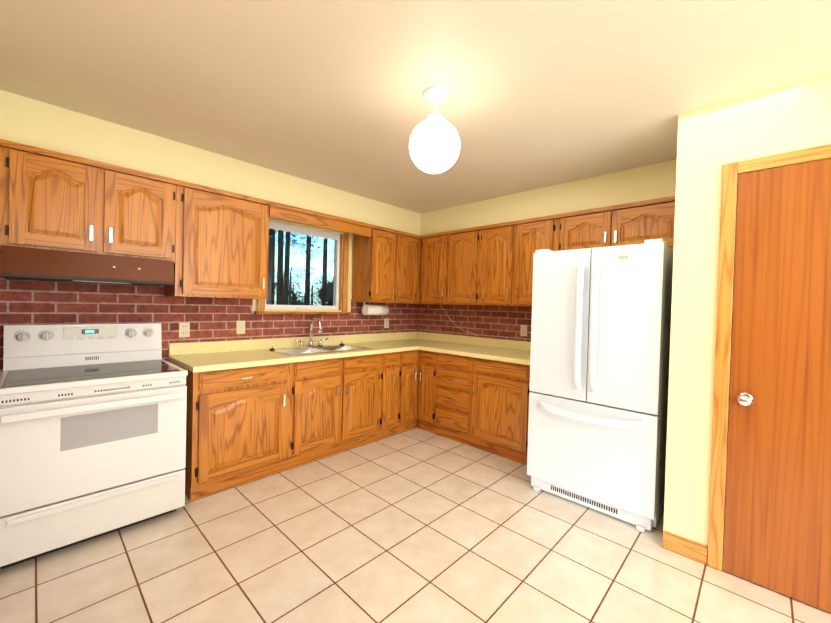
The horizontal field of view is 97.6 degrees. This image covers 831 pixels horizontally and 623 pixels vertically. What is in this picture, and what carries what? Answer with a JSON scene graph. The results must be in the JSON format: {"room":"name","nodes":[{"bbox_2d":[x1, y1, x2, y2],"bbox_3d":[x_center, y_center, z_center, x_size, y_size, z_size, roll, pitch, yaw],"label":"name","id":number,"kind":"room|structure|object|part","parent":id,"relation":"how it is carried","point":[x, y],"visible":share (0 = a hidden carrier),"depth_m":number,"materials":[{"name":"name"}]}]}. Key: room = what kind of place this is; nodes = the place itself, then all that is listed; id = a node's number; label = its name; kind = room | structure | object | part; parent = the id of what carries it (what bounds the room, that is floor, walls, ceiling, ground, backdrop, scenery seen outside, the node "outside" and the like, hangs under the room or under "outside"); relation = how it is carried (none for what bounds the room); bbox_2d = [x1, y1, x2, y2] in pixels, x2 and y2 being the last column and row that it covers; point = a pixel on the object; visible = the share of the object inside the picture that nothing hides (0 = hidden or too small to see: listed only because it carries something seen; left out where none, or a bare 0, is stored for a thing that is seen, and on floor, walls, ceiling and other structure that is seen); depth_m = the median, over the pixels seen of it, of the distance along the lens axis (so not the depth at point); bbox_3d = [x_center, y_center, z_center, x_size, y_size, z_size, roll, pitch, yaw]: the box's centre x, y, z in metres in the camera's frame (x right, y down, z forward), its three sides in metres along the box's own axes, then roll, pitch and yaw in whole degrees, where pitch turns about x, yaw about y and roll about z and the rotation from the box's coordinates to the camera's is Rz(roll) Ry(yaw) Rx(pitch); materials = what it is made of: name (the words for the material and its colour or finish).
{"room":"kitchen","nodes":[
{"label":"kitchen","id":0,"kind":"room"},
{"bbox_2d":[0,90,420,235],"bbox_3d":[-1.107,-1.045,3.339,0.300,0.272,3.665,2,1,44],"label":"soffit","id":1,"kind":"structure","parent":0,"point":[31,122],"depth_m":2.51,"materials":[{"name":"yellow paint"}]},
{"bbox_2d":[252,218,352,313],"bbox_3d":[-1.297,0.027,3.511,0.150,2.430,3.965,2,1,44],"label":"wall","id":2,"kind":"structure","parent":0,"point":[350,266],"depth_m":3.78,"materials":[{"name":"yellow paint"}]},
{"bbox_2d":[0,252,416,369],"bbox_3d":[-1.249,0.424,3.461,0.012,1.640,3.665,2,1,44],"label":"backsplash","id":3,"kind":"structure","parent":2,"relation":"attached to","point":[25,302],"depth_m":2.77,"materials":[{"name":"red brick"}]},
{"bbox_2d":[179,322,189,337],"bbox_3d":[-1.809,0.144,2.846,0.008,0.116,0.072,2,1,44],"label":"electrical outlet","id":4,"kind":"object","parent":3,"relation":"attached to","point":[184,329],"visible":1,"depth_m":2.84,"materials":[{"name":"beige plastic"}]},
{"bbox_2d":[236,321,244,333],"bbox_3d":[-1.513,0.137,3.153,0.014,0.116,0.072,2,1,44],"label":"light switch","id":5,"kind":"object","parent":3,"relation":"attached to","point":[240,327],"visible":1,"depth_m":3.15,"materials":[{"name":"beige plastic"}]},
{"bbox_2d":[384,318,388,327],"bbox_3d":[-0.348,0.142,4.378,0.008,0.116,0.072,2,1,44],"label":"electrical outlet","id":6,"kind":"object","parent":3,"relation":"attached to","point":[386,322],"visible":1,"depth_m":4.37,"materials":[{"name":"beige plastic"}]},
{"bbox_2d":[0,139,421,303],"bbox_3d":[-1.091,-0.506,3.328,0.340,0.804,3.621,2,1,44],"label":"upper cabinet","id":7,"kind":"object","parent":2,"relation":"attached to","point":[209,242],"visible":0.96,"depth_m":2.53,"materials":[{"name":"brown wood"}]},
{"bbox_2d":[0,245,173,285],"bbox_3d":[-2.006,-0.260,2.268,0.495,0.164,0.750,2,1,44],"label":"range hood","id":8,"kind":"object","parent":7,"relation":"attached to","point":[26,263],"visible":1,"depth_m":2.07,"materials":[{"name":"brown metal"}]},
{"bbox_2d":[361,302,388,314],"bbox_3d":[-0.448,-0.029,4.059,0.116,0.140,0.328,2,1,44],"label":"paper towel holder","id":9,"kind":"object","parent":7,"relation":"attached to","point":[374,309],"visible":1,"depth_m":3.99,"materials":[{"name":"white paper"}]},
{"bbox_2d":[254,221,350,313],"bbox_3d":[-1.096,-0.412,3.620,0.155,0.875,1.015,2,1,44],"label":"window","id":10,"kind":"structure","parent":2,"relation":"in","point":[341,263],"depth_m":3.80,"materials":[{"name":"white plastic"}]},
{"bbox_2d":[0,427,830,622],"bbox_3d":[0.606,1.369,1.685,5.500,0.100,3.965,2,1,44],"label":"floor","id":11,"kind":"structure","parent":0,"point":[416,525],"depth_m":1.88,"materials":[{"name":"tile"}]},
{"bbox_2d":[0,323,187,568],"bbox_3d":[-1.922,0.670,2.188,0.740,1.154,0.794,2,1,44],"label":"stove","id":12,"kind":"object","parent":11,"relation":"on","point":[92,431],"visible":1,"depth_m":1.99,"materials":[{"name":"white metal"}]},
{"bbox_2d":[171,362,294,500],"bbox_3d":[-1.437,0.820,2.828,0.605,0.860,0.677,2,1,44],"label":"base cabinet","id":13,"kind":"object","parent":11,"relation":"on","point":[246,425],"depth_m":2.58,"materials":[{"name":"brown wood"}]},
{"bbox_2d":[168,318,439,372],"bbox_3d":[-0.706,0.292,3.554,0.630,0.459,2.752,2,1,44],"label":"countertop","id":14,"kind":"structure","parent":13,"relation":"on","point":[194,357],"depth_m":3.17,"materials":[{"name":"yellow laminate"}]},
{"bbox_2d":[295,318,327,347],"bbox_3d":[-0.956,0.202,3.457,0.195,0.289,0.351,2,1,44],"label":"faucet","id":15,"kind":"object","parent":14,"relation":"on","point":[310,345],"depth_m":3.49,"materials":[{"name":"silver metal"}]},
{"bbox_2d":[266,341,371,355],"bbox_3d":[-0.885,0.412,3.387,0.458,0.214,0.848,2,1,44],"label":"sink","id":16,"kind":"object","parent":14,"relation":"in","point":[311,349],"depth_m":3.42,"materials":[{"name":"silver metal"}]},
{"bbox_2d":[291,362,382,467],"bbox_3d":[-0.882,0.905,3.414,0.605,0.700,0.939,2,1,44],"label":"base cabinet","id":17,"kind":"object","parent":11,"relation":"on","point":[337,403],"depth_m":3.16,"materials":[{"name":"brown wood"}]},
{"bbox_2d":[343,351,402,439],"bbox_3d":[-0.468,0.828,3.845,0.605,0.860,0.256,2,1,44],"label":"base cabinet","id":18,"kind":"object","parent":11,"relation":"on","point":[391,396],"depth_m":3.63,"materials":[{"name":"brown wood"}]},
{"bbox_2d":[399,350,418,432],"bbox_3d":[-0.297,0.830,4.024,0.605,0.860,0.237,2,1,44],"label":"base cabinet","id":19,"kind":"object","parent":11,"relation":"on","point":[410,358],"depth_m":3.85,"materials":[{"name":"brown wood"}]},
{"bbox_2d":[417,350,436,432],"bbox_3d":[0.309,0.845,4.065,0.255,0.860,0.605,2,1,44],"label":"base cabinet","id":20,"kind":"object","parent":11,"relation":"on","point":[426,359],"depth_m":3.85,"materials":[{"name":"brown wood"}]},
{"bbox_2d":[416,334,530,364],"bbox_3d":[0.701,0.363,3.663,1.260,0.132,0.652,2,1,44],"label":"countertop","id":21,"kind":"structure","parent":20,"relation":"on","point":[512,351],"depth_m":3.81,"materials":[{"name":"yellow laminate"}]},
{"bbox_2d":[433,352,472,444],"bbox_3d":[0.564,0.855,3.822,0.449,0.860,0.605,2,1,44],"label":"base cabinet","id":22,"kind":"object","parent":11,"relation":"on","point":[452,375],"depth_m":3.60,"materials":[{"name":"brown wood"}]},
{"bbox_2d":[469,357,530,464],"bbox_3d":[0.943,0.870,3.460,0.600,0.860,0.605,2,1,44],"label":"base cabinet","id":23,"kind":"object","parent":11,"relation":"on","point":[481,404],"depth_m":3.23,"materials":[{"name":"brown wood"}]},
{"bbox_2d":[527,238,672,532],"bbox_3d":[1.390,0.443,2.672,0.800,1.760,0.885,2,1,44],"label":"fridge","id":24,"kind":"object","parent":11,"relation":"on","point":[599,371],"visible":0.98,"depth_m":2.33,"materials":[{"name":"white metal"}]},
{"bbox_2d":[0,0,830,213],"bbox_3d":[0.670,-1.160,1.646,5.500,0.100,3.965,2,1,44],"label":"ceiling","id":25,"kind":"structure","parent":0,"point":[542,93],"depth_m":1.73,"materials":[{"name":"paint"}]},
{"bbox_2d":[409,86,459,173],"bbox_3d":[0.101,-0.926,1.886,0.264,0.404,0.264,2,1,44],"label":"pendant lamp","id":26,"kind":"object","parent":25,"relation":"hanging from","point":[434,145],"visible":1,"depth_m":1.80,"materials":[{"name":"white glass"}]},
{"bbox_3d":[0.099,-0.856,1.887,0.264,0.264,0.264,2,1,44],"label":"globe","id":27,"kind":"part","parent":26,"relation":"part of","materials":[{"name":"white glass"}]},
{"bbox_2d":[420,159,676,235],"bbox_3d":[1.108,-0.992,3.551,2.615,0.272,0.300,2,1,44],"label":"soffit","id":28,"kind":"structure","parent":0,"point":[650,182],"depth_m":3.17,"materials":[{"name":"yellow paint"}]},
{"bbox_2d":[663,72,830,612],"bbox_3d":[2.714,0.158,1.623,2.435,2.430,1.160,2,1,44],"label":"wall","id":29,"kind":"structure","parent":0,"point":[786,118],"depth_m":1.95,"materials":[{"name":"yellow paint"}]},
{"bbox_2d":[662,531,707,564],"bbox_3d":[2.225,1.320,1.268,2.285,0.092,0.014,2,1,44],"label":"baseboard","id":30,"kind":"structure","parent":29,"relation":"attached to","point":[697,552],"depth_m":1.98,"materials":[{"name":"brown wood"}]},
{"bbox_2d":[707,144,830,571],"bbox_3d":[1.893,0.303,1.590,0.903,2.099,0.018,2,1,44],"label":"door frame","id":31,"kind":"structure","parent":29,"relation":"attached to","point":[731,172],"depth_m":1.87,"materials":[{"name":"brown wood"}]},
{"bbox_2d":[723,159,830,612],"bbox_3d":[1.870,0.331,1.567,0.775,2.027,0.078,2,1,44],"label":"door","id":32,"kind":"structure","parent":29,"relation":"in","point":[777,537],"depth_m":1.73,"materials":[{"name":"brown wood"}]},
{"bbox_3d":[1.625,0.438,1.792,0.064,0.064,0.067,2,1,44],"label":"knob","id":33,"kind":"part","parent":32,"relation":"part of","materials":[{"name":"silver metal"}]},
{"bbox_3d":[1.128,0.083,3.834,2.915,2.430,0.150,2,1,44],"label":"wall","id":34,"kind":"structure","parent":0,"visible":0},
{"bbox_2d":[417,304,531,341],"bbox_3d":[0.750,0.593,4.078,2.038,1.384,0.012,2,1,44],"label":"brick wall","id":35,"kind":"structure","parent":34,"relation":"attached to","point":[496,322],"depth_m":4.13,"materials":[{"name":"red brick"}]},
{"bbox_2d":[520,325,526,335],"bbox_3d":[1.109,0.194,3.724,0.072,0.116,0.008,2,1,44],"label":"electrical outlet","id":36,"kind":"object","parent":35,"relation":"attached to","point":[523,330],"visible":1,"depth_m":3.72,"materials":[{"name":"beige plastic"}]},
{"bbox_2d":[420,196,674,305],"bbox_3d":[1.078,-0.455,3.526,2.573,0.804,0.340,2,1,44],"label":"upper cabinet","id":37,"kind":"object","parent":34,"relation":"attached to","point":[492,265],"visible":0.83,"depth_m":3.48,"materials":[{"name":"brown wood"}]},
{"label":"outside","id":38,"kind":"structure","parent":0,"visible":0},
{"bbox_3d":[-32.816,2.990,36.071,89.500,0.100,120.000,2,1,44],"label":"ground","id":39,"kind":"structure","parent":38,"visible":0},
{"bbox_2d":[266,229,333,305],"bbox_3d":[-10.180,-7.567,17.847,23.171,22.825,35.904,2,1,44],"label":"trees","id":40,"kind":"object","parent":39,"relation":"on","point":[282,297],"depth_m":23.04,"materials":[{"name":"black plant"}]},
{"bbox_2d":[274,268,333,305],"bbox_3d":[-29.108,-1.139,34.014,17.936,10.545,66.996,2,1,44],"label":"trees","id":41,"kind":"object","parent":39,"relation":"on","point":[329,296],"depth_m":44.93,"materials":[{"name":"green plant"}]}
]}

